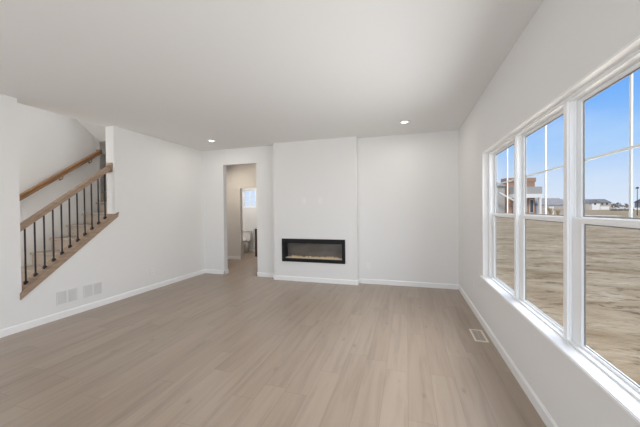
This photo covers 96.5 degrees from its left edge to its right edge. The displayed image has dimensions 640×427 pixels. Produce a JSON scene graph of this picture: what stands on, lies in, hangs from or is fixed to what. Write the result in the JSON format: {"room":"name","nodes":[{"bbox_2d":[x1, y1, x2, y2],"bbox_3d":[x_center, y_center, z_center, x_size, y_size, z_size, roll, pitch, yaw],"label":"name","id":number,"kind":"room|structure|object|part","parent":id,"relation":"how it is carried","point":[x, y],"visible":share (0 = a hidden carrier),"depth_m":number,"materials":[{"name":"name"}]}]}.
{"room":"empty living room","nodes":[
{"label":"empty living room","id":0,"kind":"room"},
{"bbox_2d":[17,103,106,266],"bbox_3d":[-4.575,-1.312,4.299,2.360,5.400,4.400,0,1,17],"label":"wall","id":1,"kind":"structure","parent":0,"point":[49,143],"depth_m":4.62,"materials":[{"name":"white paint"}]},
{"bbox_2d":[19,150,101,200],"bbox_3d":[-4.440,-0.168,4.122,0.104,1.986,2.505,0,1,17],"label":"handrail","id":2,"kind":"object","parent":1,"relation":"attached to","point":[74,166],"visible":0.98,"depth_m":4.64,"materials":[{"name":"brown wood"}]},
{"bbox_2d":[0,94,204,329],"bbox_3d":[-3.957,0.037,2.294,0.172,2.740,8.684,0,1,17],"label":"wall","id":3,"kind":"structure","parent":0,"point":[155,186],"depth_m":4.61,"materials":[{"name":"white paint"}]},
{"bbox_2d":[56,287,77,305],"bbox_3d":[-3.389,1.110,3.829,0.006,0.184,0.248,0,1,17],"label":"air vent","id":4,"kind":"object","parent":3,"relation":"in","point":[69,295],"visible":1,"depth_m":3.83,"materials":[{"name":"white metal"}]},
{"bbox_3d":[-3.406,1.111,3.772,0.004,0.160,0.101,0,1,17],"label":"louver panel","id":5,"kind":"part","parent":4,"relation":"part of","materials":[{"name":"white metal"}]},
{"bbox_3d":[-3.371,1.109,3.887,0.004,0.160,0.101,0,1,17],"label":"louver panel","id":6,"kind":"part","parent":4,"relation":"part of","materials":[{"name":"white metal"}]},
{"bbox_2d":[20,163,118,299],"bbox_3d":[-3.447,0.112,3.958,0.202,1.798,1.218,0,1,17],"label":"stair railing","id":7,"kind":"object","parent":3,"relation":"attached to","point":[31,282],"visible":0.97,"depth_m":3.84,"materials":[{"name":"brown wood"}]},
{"bbox_3d":[-3.462,-0.256,3.929,0.062,0.986,1.127,0,1,17],"label":"rail","id":8,"kind":"part","parent":7,"relation":"part of","materials":[{"name":"brown wood"}]},
{"bbox_2d":[83,281,101,298],"bbox_3d":[-3.294,1.105,4.142,0.006,0.184,0.261,0,1,17],"label":"air vent","id":9,"kind":"object","parent":3,"relation":"in","point":[93,289],"visible":1,"depth_m":4.13,"materials":[{"name":"white metal"}]},
{"bbox_3d":[-3.312,1.106,4.081,0.004,0.160,0.107,0,1,17],"label":"louver panel","id":10,"kind":"part","parent":9,"relation":"part of","materials":[{"name":"white metal"}]},
{"bbox_3d":[-3.275,1.104,4.203,0.004,0.160,0.107,0,1,17],"label":"louver panel","id":11,"kind":"part","parent":9,"relation":"part of","materials":[{"name":"white metal"}]},
{"bbox_2d":[0,269,204,337],"bbox_3d":[-3.855,1.361,2.283,0.014,0.090,8.683,0,1,17],"label":"baseboard","id":12,"kind":"structure","parent":3,"relation":"attached to","point":[14,329],"depth_m":4.04,"materials":[{"name":"white wood"}]},
{"bbox_2d":[226,164,256,258],"bbox_3d":[-0.685,-0.064,7.711,7.800,2.740,0.115,0,1,17],"label":"wall","id":13,"kind":"structure","parent":0,"point":[238,177],"depth_m":8.18,"materials":[{"name":"white paint"}]},
{"bbox_2d":[228,256,240,259],"bbox_3d":[-3.292,1.278,8.458,2.160,0.090,0.014,0,1,17],"label":"baseboard","id":14,"kind":"structure","parent":13,"relation":"attached to","point":[229,257],"depth_m":8.19,"materials":[{"name":"white wood"}]},
{"bbox_2d":[242,188,256,248],"bbox_3d":[-1.934,-0.075,9.614,2.300,2.740,0.130,0,1,17],"label":"wall","id":15,"kind":"structure","parent":0,"point":[249,214],"depth_m":9.68,"materials":[{"name":"white paint"}]},
{"bbox_2d":[243,189,255,207],"bbox_3d":[-2.393,-0.507,9.758,0.525,0.610,0.070,0,1,17],"label":"window","id":16,"kind":"structure","parent":15,"relation":"in","point":[244,201],"depth_m":9.75,"materials":[{"name":"white plastic"}]},
{"bbox_2d":[0,0,542,154],"bbox_3d":[-2.027,-1.687,3.361,7.785,0.680,12.100,0,1,17],"label":"ceiling","id":17,"kind":"structure","parent":0,"point":[234,74],"depth_m":2.62,"materials":[{"name":"white paint"}]},
{"bbox_2d":[399,120,409,123],"bbox_3d":[1.303,-1.409,4.400,0.156,0.008,0.156,0,1,17],"label":"recessed light","id":18,"kind":"object","parent":17,"relation":"in","point":[403,121],"visible":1,"depth_m":4.37,"materials":[{"name":"white plastic"}]},
{"bbox_2d":[0,252,545,426],"bbox_3d":[-1.995,1.433,3.400,7.785,0.120,12.100,0,1,17],"label":"floor","id":19,"kind":"structure","parent":0,"point":[238,347],"depth_m":2.65,"materials":[{"name":"wood"}]},
{"bbox_2d":[21,192,106,281],"bbox_3d":[-4.345,0.486,5.000,2.148,1.782,2.769,0,1,17],"label":"staircase","id":20,"kind":"structure","parent":19,"relation":"on","point":[57,240],"depth_m":4.57,"materials":[{"name":"beige carpet"}]},
{"bbox_2d":[243,230,252,252],"bbox_3d":[-2.572,0.937,9.386,0.470,0.734,0.669,0,1,17],"label":"toilet","id":21,"kind":"object","parent":19,"relation":"on","point":[247,234],"visible":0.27,"depth_m":9.48,"materials":[{"name":"white ceramic"}]},
{"bbox_3d":[-2.507,0.764,9.606,0.450,0.325,0.195,0,1,17],"label":"tank","id":22,"kind":"part","parent":21,"relation":"part of","materials":[{"name":"white ceramic"}]},
{"bbox_2d":[254,228,256,256],"bbox_3d":[-1.425,0.861,8.911,0.923,0.874,0.908,0,1,17],"label":"vanity","id":23,"kind":"object","parent":19,"relation":"on","point":[254,228],"visible":0.18,"depth_m":8.61,"materials":[{"name":"brown wood"}]},
{"bbox_3d":[-1.756,0.851,8.565,0.420,0.690,0.019,0,1,17],"label":"door","id":24,"kind":"part","parent":23,"relation":"part of","materials":[{"name":"brown wood"}]},
{"bbox_2d":[469,329,488,342],"bbox_3d":[1.736,1.335,3.125,0.132,0.006,0.316,0,1,17],"label":"floor vent","id":25,"kind":"object","parent":19,"relation":"in","point":[478,335],"visible":1,"depth_m":3.12,"materials":[{"name":"beige metal"}]},
{"bbox_2d":[273,136,358,279],"bbox_3d":[-0.103,-0.043,5.575,1.682,2.740,0.160,0,1,17],"label":"wall","id":26,"kind":"structure","parent":0,"point":[327,169],"depth_m":5.47,"materials":[{"name":"white paint"}]},
{"bbox_2d":[282,238,344,263],"bbox_3d":[-0.124,0.719,5.572,1.283,0.452,0.162,0,1,17],"label":"linear fireplace","id":27,"kind":"object","parent":26,"relation":"in","point":[293,250],"visible":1,"depth_m":5.58,"materials":[{"name":"black metal"}]},
{"bbox_2d":[286,256,341,259],"bbox_3d":[-0.117,0.875,5.590,1.160,0.012,0.113,0,1,17],"label":"fireplace embers","id":28,"kind":"object","parent":27,"relation":"on","point":[287,257],"depth_m":5.55,"materials":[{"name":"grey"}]},
{"bbox_3d":[-0.101,0.723,5.646,1.160,0.315,0.006,0,1,17],"label":"panel","id":29,"kind":"part","parent":27,"relation":"part of","materials":[{"name":"glass"}]},
{"bbox_2d":[203,130,458,284],"bbox_3d":[-0.575,-0.042,5.863,6.485,2.740,0.115,0,1,17],"label":"wall","id":30,"kind":"structure","parent":0,"point":[408,184],"depth_m":5.22,"materials":[{"name":"white paint"}]},
{"bbox_2d":[205,269,458,289],"bbox_3d":[-0.105,1.280,5.657,5.196,0.090,0.303,0,1,17],"label":"baseboard","id":31,"kind":"structure","parent":30,"relation":"attached to","point":[259,274],"depth_m":5.35,"materials":[{"name":"white wood"}]},
{"bbox_2d":[459,0,639,426],"bbox_3d":[1.184,0.004,0.729,0.129,2.740,8.684,0,1,17],"label":"wall","id":32,"kind":"structure","parent":0,"point":[563,41],"depth_m":1.94,"materials":[{"name":"white paint"}]},
{"bbox_2d":[488,135,514,297],"bbox_3d":[1.871,0.023,2.913,0.068,1.441,0.874,0,1,17],"label":"window","id":33,"kind":"structure","parent":32,"relation":"in","point":[492,155],"depth_m":3.21,"materials":[{"name":"white plastic"}]},
{"bbox_3d":[1.869,0.368,2.896,0.019,0.729,0.791,0,1,17],"label":"sash","id":34,"kind":"part","parent":33,"relation":"part of","materials":[{"name":"white plastic"}]},
{"bbox_3d":[1.882,-0.328,2.881,0.017,0.702,0.793,0,1,17],"label":"sash","id":35,"kind":"part","parent":33,"relation":"part of","materials":[{"name":"white plastic"}]},
{"bbox_2d":[459,285,557,426],"bbox_3d":[1.129,1.329,0.766,0.014,0.090,8.683,0,1,17],"label":"baseboard","id":36,"kind":"structure","parent":32,"relation":"attached to","point":[540,408],"depth_m":2.32,"materials":[{"name":"white wood"}]},
{"bbox_2d":[515,100,564,338],"bbox_3d":[1.623,0.035,2.098,0.068,1.441,0.829,0,1,17],"label":"window","id":37,"kind":"structure","parent":32,"relation":"in","point":[557,111],"depth_m":2.38,"materials":[{"name":"white plastic"}]},
{"bbox_3d":[1.628,0.380,2.103,0.019,0.729,0.789,0,1,17],"label":"sash","id":38,"kind":"part","parent":37,"relation":"part of","materials":[{"name":"white plastic"}]},
{"bbox_3d":[1.641,-0.315,2.088,0.017,0.702,0.791,0,1,17],"label":"sash","id":39,"kind":"part","parent":37,"relation":"part of","materials":[{"name":"white plastic"}]},
{"bbox_2d":[480,275,639,424],"bbox_3d":[1.597,0.768,2.151,0.138,0.022,2.593,0,1,17],"label":"window sill","id":40,"kind":"structure","parent":32,"relation":"attached to","point":[618,394],"depth_m":1.49,"materials":[{"name":"white wood"}]},
{"bbox_2d":[481,35,639,426],"bbox_3d":[1.600,0.067,2.140,0.138,1.530,2.573,0,1,17],"label":"window","id":41,"kind":"structure","parent":32,"relation":"in","point":[576,221],"depth_m":1.62,"materials":[{"name":"white plastic"}]},
{"bbox_3d":[1.386,0.393,1.309,0.019,0.729,0.789,0,1,17],"label":"sash","id":42,"kind":"part","parent":41,"relation":"part of","materials":[{"name":"white plastic"}]},
{"bbox_3d":[1.399,-0.303,1.294,0.017,0.702,0.791,0,1,17],"label":"sash","id":43,"kind":"part","parent":41,"relation":"part of","materials":[{"name":"white plastic"}]},
{"label":"outside","id":44,"kind":"structure","parent":0,"visible":0},
{"bbox_2d":[496,207,639,385],"bbox_3d":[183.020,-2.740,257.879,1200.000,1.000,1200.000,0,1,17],"label":"ground","id":45,"kind":"structure","parent":44,"point":[612,253],"depth_m":7.49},
{"bbox_2d":[497,178,541,213],"bbox_3d":[45.435,-4.146,74.325,15.650,9.200,11.970,-1,1,0],"label":"brick house","id":46,"kind":"structure","parent":45,"relation":"on","point":[532,192],"depth_m":69.93,"materials":[{"name":"grey"}]},
{"bbox_3d":[51.859,-1.807,69.914,0.750,3.100,0.029,-1,1,0],"label":"pane","id":47,"kind":"part","parent":46,"relation":"part of","materials":[{"name":"clear glass"}]},
{"bbox_3d":[52.936,-1.673,68.741,0.500,4.240,0.500,-1,1,0],"label":"porch post","id":48,"kind":"part","parent":46,"relation":"part of","materials":[{"name":"white"}]},
{"bbox_2d":[535,198,563,214],"bbox_3d":[57.684,-1.818,73.991,8.500,4.300,6.500,-1,1,0],"label":"house","id":49,"kind":"structure","parent":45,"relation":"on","point":[554,203],"depth_m":71.00,"materials":[{"name":"white"}]},
{"bbox_3d":[55.696,-0.684,70.977,2.600,2.050,0.045,-1,1,0],"label":"garage door","id":50,"kind":"part","parent":49,"relation":"part of","materials":[{"name":"beige"}]},
{"bbox_3d":[59.496,-0.724,70.977,2.600,2.050,0.045,-1,1,0],"label":"garage door","id":51,"kind":"part","parent":49,"relation":"part of","materials":[{"name":"beige"}]},
{"bbox_2d":[585,199,611,209],"bbox_3d":[194.943,-6.496,204.210,18.700,7.600,12.200,-1,1,0],"label":"house","id":52,"kind":"structure","parent":45,"relation":"on","point":[590,204],"depth_m":199.90,"materials":[{"name":"beige"}]},
{"bbox_3d":[199.471,-3.839,199.928,6.120,2.300,0.110,-1,1,0],"label":"garage door","id":53,"kind":"part","parent":52,"relation":"part of","materials":[{"name":"white"}]},
{"bbox_2d":[585,215,615,215],"bbox_3d":[59.394,0.440,61.846,5.428,0.048,10.246,-1,1,0],"label":"road","id":54,"kind":"structure","parent":45,"relation":"on","point":[585,215],"depth_m":60.79,"materials":[{"name":"grey asphalt"}]},
{"bbox_2d":[610,208,633,210],"bbox_3d":[148.150,-1.946,140.015,10.892,1.290,2.117,-1,1,0],"label":"hedge","id":55,"kind":"object","parent":45,"relation":"on","point":[613,209],"visible":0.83,"depth_m":139.48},
{"bbox_2d":[635,187,638,214],"bbox_3d":[66.677,-2.596,59.981,0.560,6.020,0.560,-1,1,0],"label":"street lamp","id":56,"kind":"object","parent":45,"relation":"on","point":[637,188],"visible":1,"depth_m":59.92,"materials":[{"name":"grey metal"}]},
{"bbox_2d":[635,199,639,207],"bbox_3d":[226.367,-6.694,194.190,12.700,7.600,12.200,-1,1,6],"label":"house","id":57,"kind":"structure","parent":45,"relation":"on","point":[639,199],"depth_m":197.79,"materials":[{"name":"grey"}]}
]}

